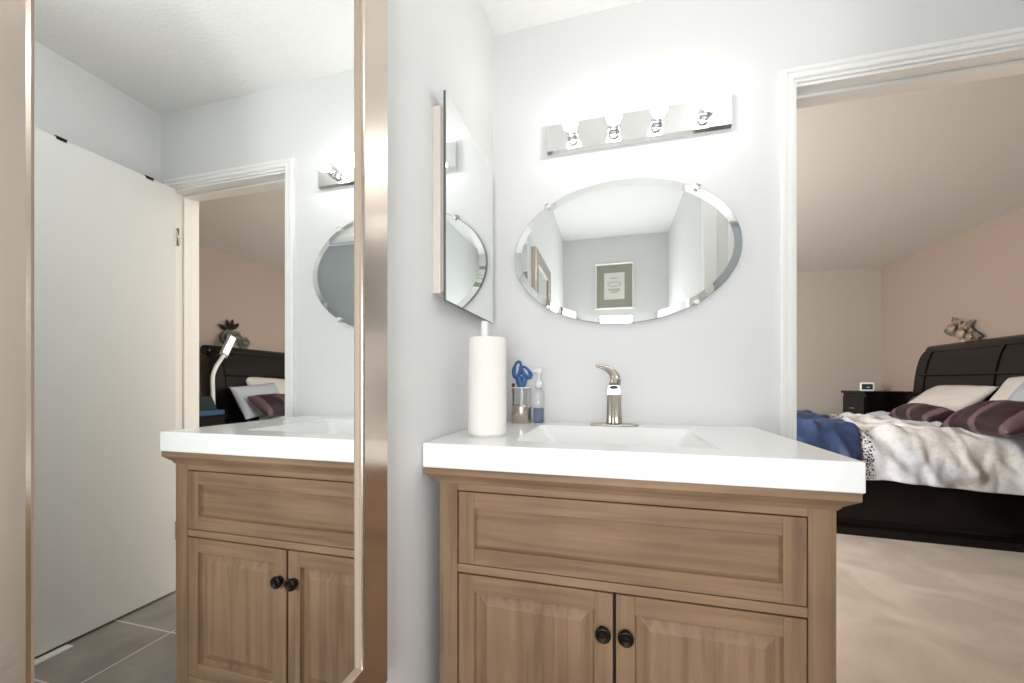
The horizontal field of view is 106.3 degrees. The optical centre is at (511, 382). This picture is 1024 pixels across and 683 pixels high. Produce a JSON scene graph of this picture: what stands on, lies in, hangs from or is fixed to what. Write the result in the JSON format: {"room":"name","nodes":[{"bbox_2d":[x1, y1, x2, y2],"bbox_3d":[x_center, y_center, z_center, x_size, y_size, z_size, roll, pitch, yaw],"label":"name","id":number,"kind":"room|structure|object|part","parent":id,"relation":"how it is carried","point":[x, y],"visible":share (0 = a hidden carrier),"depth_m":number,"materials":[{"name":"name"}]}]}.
{"room":"bathroom","nodes":[
{"label":"bathroom","id":0,"kind":"room"},
{"bbox_2d":[386,0,492,682],"bbox_3d":[-0.433,-0.163,0.363,0.100,2.455,2.460,0,0,15],"label":"wall","id":1,"kind":"structure","parent":0,"point":[434,46],"depth_m":0.97,"materials":[{"name":"white paint"}]},
{"bbox_2d":[0,0,386,682],"bbox_3d":[-0.332,-0.106,0.494,0.031,1.400,0.563,0,0,15],"label":"wall mirror","id":2,"kind":"object","parent":1,"relation":"attached to","point":[193,193],"visible":1,"depth_m":0.41,"materials":[{"name":"silver mirror"}]},
{"bbox_2d":[433,90,492,323],"bbox_3d":[-0.140,-0.498,1.226,0.035,0.560,0.435,0,0,15],"label":"medicine cabinet","id":3,"kind":"object","parent":1,"relation":"attached to","point":[462,176],"visible":1,"depth_m":1.11,"materials":[{"name":"silver"}]},
{"bbox_2d":[481,0,1023,271],"bbox_3d":[1.172,-1.431,2.132,5.320,0.080,6.690,0,0,15],"label":"ceiling","id":4,"kind":"structure","parent":0,"point":[884,180],"depth_m":2.44,"materials":[{"name":"white paint"}]},
{"bbox_2d":[493,0,1023,434],"bbox_3d":[0.964,-0.163,1.331,5.320,2.455,0.115,0,0,15],"label":"wall","id":5,"kind":"structure","parent":0,"point":[715,362],"depth_m":1.37,"materials":[{"name":"white paint"}]},
{"bbox_2d":[515,178,741,323],"bbox_3d":[0.397,-0.478,1.403,0.797,0.525,0.029,0,0,15],"label":"oval mirror","id":6,"kind":"object","parent":5,"relation":"attached to","point":[637,249],"visible":1,"depth_m":1.39,"materials":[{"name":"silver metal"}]},
{"bbox_2d":[547,90,731,157],"bbox_3d":[0.432,-0.928,1.350,0.634,0.117,0.115,0,0,15],"label":"vanity light bar","id":7,"kind":"object","parent":5,"relation":"attached to","point":[712,113],"visible":1,"depth_m":1.37,"materials":[{"name":"silver metal"}]},
{"bbox_2d":[563,114,578,140],"bbox_3d":[0.215,-0.928,1.395,0.053,0.053,0.094,0,0,15],"label":"bulb","id":8,"kind":"object","parent":7,"relation":"attached to","point":[570,123],"depth_m":1.38,"materials":[{"name":"white glass"}]},
{"bbox_2d":[606,107,621,134],"bbox_3d":[0.361,-0.928,1.357,0.053,0.053,0.094,0,0,15],"label":"bulb","id":9,"kind":"object","parent":7,"relation":"attached to","point":[614,114],"depth_m":1.34,"materials":[{"name":"white glass"}]},
{"bbox_2d":[650,99,667,127],"bbox_3d":[0.505,-0.928,1.320,0.053,0.053,0.094,0,0,15],"label":"bulb","id":10,"kind":"object","parent":7,"relation":"attached to","point":[659,110],"depth_m":1.31,"materials":[{"name":"white glass"}]},
{"bbox_2d":[698,90,718,119],"bbox_3d":[0.656,-0.928,1.281,0.053,0.053,0.094,0,0,15],"label":"bulb","id":11,"kind":"object","parent":7,"relation":"attached to","point":[708,108],"depth_m":1.28,"materials":[{"name":"white glass"}]},
{"bbox_2d":[779,26,1023,440],"bbox_3d":[1.297,0.012,1.237,0.801,2.104,0.134,0,0,15],"label":"trim","id":12,"kind":"structure","parent":5,"relation":"attached to","point":[997,54],"depth_m":1.26,"materials":[{"name":"white wood"}]},
{"bbox_2d":[797,267,881,414],"bbox_3d":[2.000,-0.163,5.321,5.320,2.455,0.100,0,0,15],"label":"wall","id":13,"kind":"structure","parent":0,"point":[839,312],"depth_m":4.75,"materials":[{"name":"beige paint"}]},
{"bbox_2d":[836,534,1023,682],"bbox_3d":[1.489,1.104,3.351,5.320,0.080,4.170,0,0,15],"label":"floor","id":14,"kind":"structure","parent":0,"point":[907,611],"depth_m":1.77,"materials":[{"name":"beige carpet"}]},
{"bbox_2d":[841,390,912,414],"bbox_3d":[4.150,0.582,4.401,0.465,0.965,0.460,0,0,15],"label":"nightstand","id":15,"kind":"object","parent":14,"relation":"on","point":[854,401],"visible":0.34,"depth_m":4.22,"materials":[{"name":"brown paint"}]},
{"bbox_3d":[3.962,0.297,4.450,0.014,0.263,0.400,0,0,15],"label":"drawer","id":16,"kind":"part","parent":15,"relation":"part of","materials":[{"name":"brown paint"}]},
{"bbox_2d":[860,382,874,390],"bbox_3d":[4.006,0.050,4.327,0.124,0.098,0.055,0,0,41],"label":"alarm clock","id":17,"kind":"object","parent":15,"relation":"on","point":[864,386],"visible":0.98,"depth_m":4.31,"materials":[{"name":"white plastic"}]},
{"bbox_2d":[836,334,1023,552],"bbox_3d":[2.858,0.347,3.340,2.378,1.435,1.985,0,0,19],"label":"bed","id":18,"kind":"object","parent":14,"relation":"on","point":[894,510],"visible":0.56,"depth_m":2.62,"materials":[{"name":"brown paint"}]},
{"bbox_2d":[828,411,1023,495],"bbox_3d":[2.754,0.493,3.421,1.812,0.425,1.826,0,0,19],"label":"duvet","id":19,"kind":"object","parent":18,"relation":"on","point":[892,449],"visible":0.38,"depth_m":2.52,"materials":[{"name":"fabric"}]},
{"bbox_2d":[797,409,860,460],"bbox_3d":[2.407,0.477,3.540,1.093,0.438,1.867,0,0,19],"label":"quilt","id":20,"kind":"object","parent":19,"relation":"on","point":[836,435],"visible":0.23,"depth_m":2.72,"materials":[{"name":"blue fabric"}]},
{"bbox_2d":[888,403,954,422],"bbox_3d":[3.401,0.269,3.191,0.188,0.188,0.583,0,0,21],"label":"cushion","id":21,"kind":"object","parent":19,"relation":"on","point":[911,411],"visible":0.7,"depth_m":3.08,"materials":[{"name":"purple fabric"}]},
{"bbox_2d":[907,385,999,411],"bbox_3d":[3.738,0.180,3.341,0.337,0.313,0.660,0,0,18],"label":"pillow","id":22,"kind":"object","parent":19,"relation":"on","point":[955,398],"visible":0.62,"depth_m":3.16,"materials":[{"name":"beige fabric"}]},
{"bbox_2d":[939,400,1023,436],"bbox_3d":[3.148,0.235,2.502,0.273,0.241,0.527,0,0,17],"label":"cushion","id":23,"kind":"object","parent":19,"relation":"on","point":[997,418],"visible":0.96,"depth_m":2.43,"materials":[{"name":"purple fabric"}]},
{"bbox_2d":[1007,382,1023,401],"bbox_3d":[3.405,0.184,2.456,0.221,0.368,0.599,0,0,22],"label":"pillow","id":24,"kind":"object","parent":19,"relation":"on","point":[1018,394],"visible":0.24,"depth_m":2.60,"materials":[{"name":"grey fabric"}]},
{"bbox_3d":[4.142,0.363,3.820,0.133,1.402,0.044,0,0,19],"label":"headboard post","id":25,"kind":"part","parent":18,"relation":"part of","materials":[{"name":"brown paint"}]},
{"bbox_3d":[2.592,0.854,2.636,2.050,0.420,0.080,0,0,19],"label":"rail","id":26,"kind":"part","parent":18,"relation":"part of","materials":[{"name":"brown paint"}]},
{"bbox_3d":[3.899,0.347,2.991,0.183,1.435,1.985,0,0,19],"label":"headboard","id":27,"kind":"part","parent":18,"relation":"part of","materials":[{"name":"brown paint"}]},
{"bbox_3d":[3.832,-0.075,3.058,0.030,0.018,1.770,0,0,19],"label":"headboard rail","id":28,"kind":"part","parent":18,"relation":"part of","materials":[{"name":"brown paint"}]},
{"bbox_3d":[3.887,0.363,3.061,0.133,1.402,0.044,0,0,19],"label":"headboard post","id":29,"kind":"part","parent":18,"relation":"part of","materials":[{"name":"brown paint"}]},
{"bbox_2d":[990,376,1023,399],"bbox_3d":[3.635,0.134,2.706,0.266,0.424,0.605,0,0,17],"label":"pillow","id":30,"kind":"object","parent":18,"relation":"on","point":[1007,388],"visible":0.3,"depth_m":2.84,"materials":[{"name":"beige fabric"}]},
{"bbox_2d":[882,207,1023,390],"bbox_3d":[4.010,-0.163,2.674,0.100,2.455,4.015,0,0,15],"label":"wall","id":31,"kind":"structure","parent":0,"point":[977,273],"depth_m":3.68,"materials":[{"name":"beige paint"}]},
{"bbox_2d":[944,317,980,341],"bbox_3d":[4.128,-0.481,3.512,0.094,0.272,0.392,0,0,15],"label":"flower ornament","id":32,"kind":"object","parent":31,"relation":"attached to","point":[963,332],"visible":0.98,"depth_m":3.51,"materials":[{"name":"beige plant"}]},
{"bbox_3d":[0.518,1.104,0.147,2.051,0.080,2.520,0,0,15],"label":"floor","id":33,"kind":"structure","parent":0,"visible":0},
{"bbox_2d":[424,467,862,682],"bbox_3d":[0.297,0.638,1.127,0.915,0.852,0.591,0,0,15],"label":"vanity cabinet","id":34,"kind":"object","parent":33,"relation":"on","point":[544,578],"visible":0.94,"depth_m":0.85,"materials":[{"name":"brown wood"}]},
{"bbox_3d":[0.049,0.687,0.917,0.371,0.423,0.020,0,0,15],"label":"door","id":35,"kind":"part","parent":34,"relation":"part of","materials":[{"name":"brown wood"}]},
{"bbox_3d":[0.203,0.562,0.857,0.035,0.035,0.021,0,0,15],"label":"knob","id":36,"kind":"part","parent":34,"relation":"part of","materials":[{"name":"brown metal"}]},
{"bbox_3d":[0.235,0.586,0.887,0.752,0.636,0.004,0,0,15],"label":"panel","id":37,"kind":"part","parent":34,"relation":"part of","materials":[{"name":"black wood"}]},
{"bbox_3d":[0.250,0.562,0.844,0.035,0.035,0.021,0,0,15],"label":"knob","id":38,"kind":"part","parent":34,"relation":"part of","materials":[{"name":"brown metal"}]},
{"bbox_3d":[0.231,0.360,0.870,0.746,0.177,0.020,0,0,15],"label":"drawer","id":39,"kind":"part","parent":34,"relation":"part of","materials":[{"name":"brown wood"}]},
{"bbox_3d":[0.297,0.232,1.129,0.915,0.040,0.588,0,0,15],"label":"crown moulding","id":40,"kind":"part","parent":34,"relation":"part of","materials":[{"name":"brown wood"}]},
{"bbox_2d":[423,420,865,493],"bbox_3d":[0.299,0.190,1.132,0.926,0.076,0.598,0,0,15],"label":"countertop","id":41,"kind":"structure","parent":34,"relation":"on","point":[696,454],"depth_m":0.88,"materials":[{"name":"white stone"}]},
{"bbox_2d":[470,321,503,437],"bbox_3d":[-0.071,-0.012,1.100,0.100,0.327,0.100,0,0,15],"label":"paper towel holder","id":42,"kind":"object","parent":41,"relation":"on","point":[484,324],"visible":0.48,"depth_m":1.09,"materials":[{"name":"white plastic"}]},
{"bbox_3d":[-0.079,-0.013,1.102,0.021,0.324,0.021,0,0,15],"label":"rod","id":43,"kind":"part","parent":42,"relation":"part of","materials":[{"name":"white plastic"}]},
{"bbox_2d":[468,336,505,435],"bbox_3d":[-0.071,0.011,1.100,0.109,0.274,0.109,0,0,15],"label":"paper towel roll","id":44,"kind":"object","parent":42,"relation":"on","point":[486,354],"visible":1,"depth_m":1.05,"materials":[{"name":"white paper"}]},
{"bbox_2d":[511,387,531,422],"bbox_3d":[0.035,0.085,1.448,0.078,0.133,0.078,0,0,15],"label":"tumbler","id":45,"kind":"object","parent":41,"relation":"on","point":[521,396],"visible":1,"depth_m":1.42,"materials":[{"name":"silver metal"}]},
{"bbox_2d":[512,360,532,386],"bbox_3d":[0.039,0.029,1.447,0.079,0.222,0.019,0,0,15],"label":"scissors","id":46,"kind":"object","parent":45,"relation":"in","point":[521,381],"visible":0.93,"depth_m":1.44,"materials":[{"name":"blue plastic"}]},
{"bbox_3d":[0.020,-0.028,1.450,0.042,0.110,0.015,0,0,15],"label":"handle","id":47,"kind":"part","parent":46,"relation":"part of","materials":[{"name":"blue plastic"}]},
{"bbox_3d":[0.053,-0.018,1.446,0.050,0.090,0.015,0,0,15],"label":"handle","id":48,"kind":"part","parent":46,"relation":"part of","materials":[{"name":"blue plastic"}]},
{"bbox_2d":[532,368,543,422],"bbox_3d":[0.098,0.050,1.438,0.042,0.204,0.042,0,0,15],"label":"soap bottle","id":49,"kind":"object","parent":41,"relation":"on","point":[538,396],"visible":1,"depth_m":1.43,"materials":[{"name":"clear plastic"}]},
{"bbox_2d":[590,364,638,426],"bbox_3d":[0.353,0.044,1.325,0.166,0.215,0.099,0,0,15],"label":"faucet","id":50,"kind":"object","parent":41,"relation":"on","point":[614,412],"visible":1,"depth_m":1.32,"materials":[{"name":"silver metal"}]},
{"bbox_3d":[0.338,-0.023,1.341,0.086,0.082,0.037,0,0,43],"label":"handle","id":51,"kind":"part","parent":50,"relation":"part of","materials":[{"name":"silver metal"}]},
{"bbox_3d":[0.349,0.026,1.316,0.046,0.033,0.078,0,0,15],"label":"spout","id":52,"kind":"part","parent":50,"relation":"part of","materials":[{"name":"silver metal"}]},
{"bbox_3d":[0.359,0.147,1.346,0.166,0.009,0.056,0,0,15],"label":"plate","id":53,"kind":"part","parent":50,"relation":"part of","materials":[{"name":"silver metal"}]},
{"bbox_3d":[0.414,0.687,0.822,0.368,0.423,0.020,0,0,15],"label":"door","id":54,"kind":"part","parent":34,"relation":"part of","materials":[{"name":"brown wood"}]}
]}

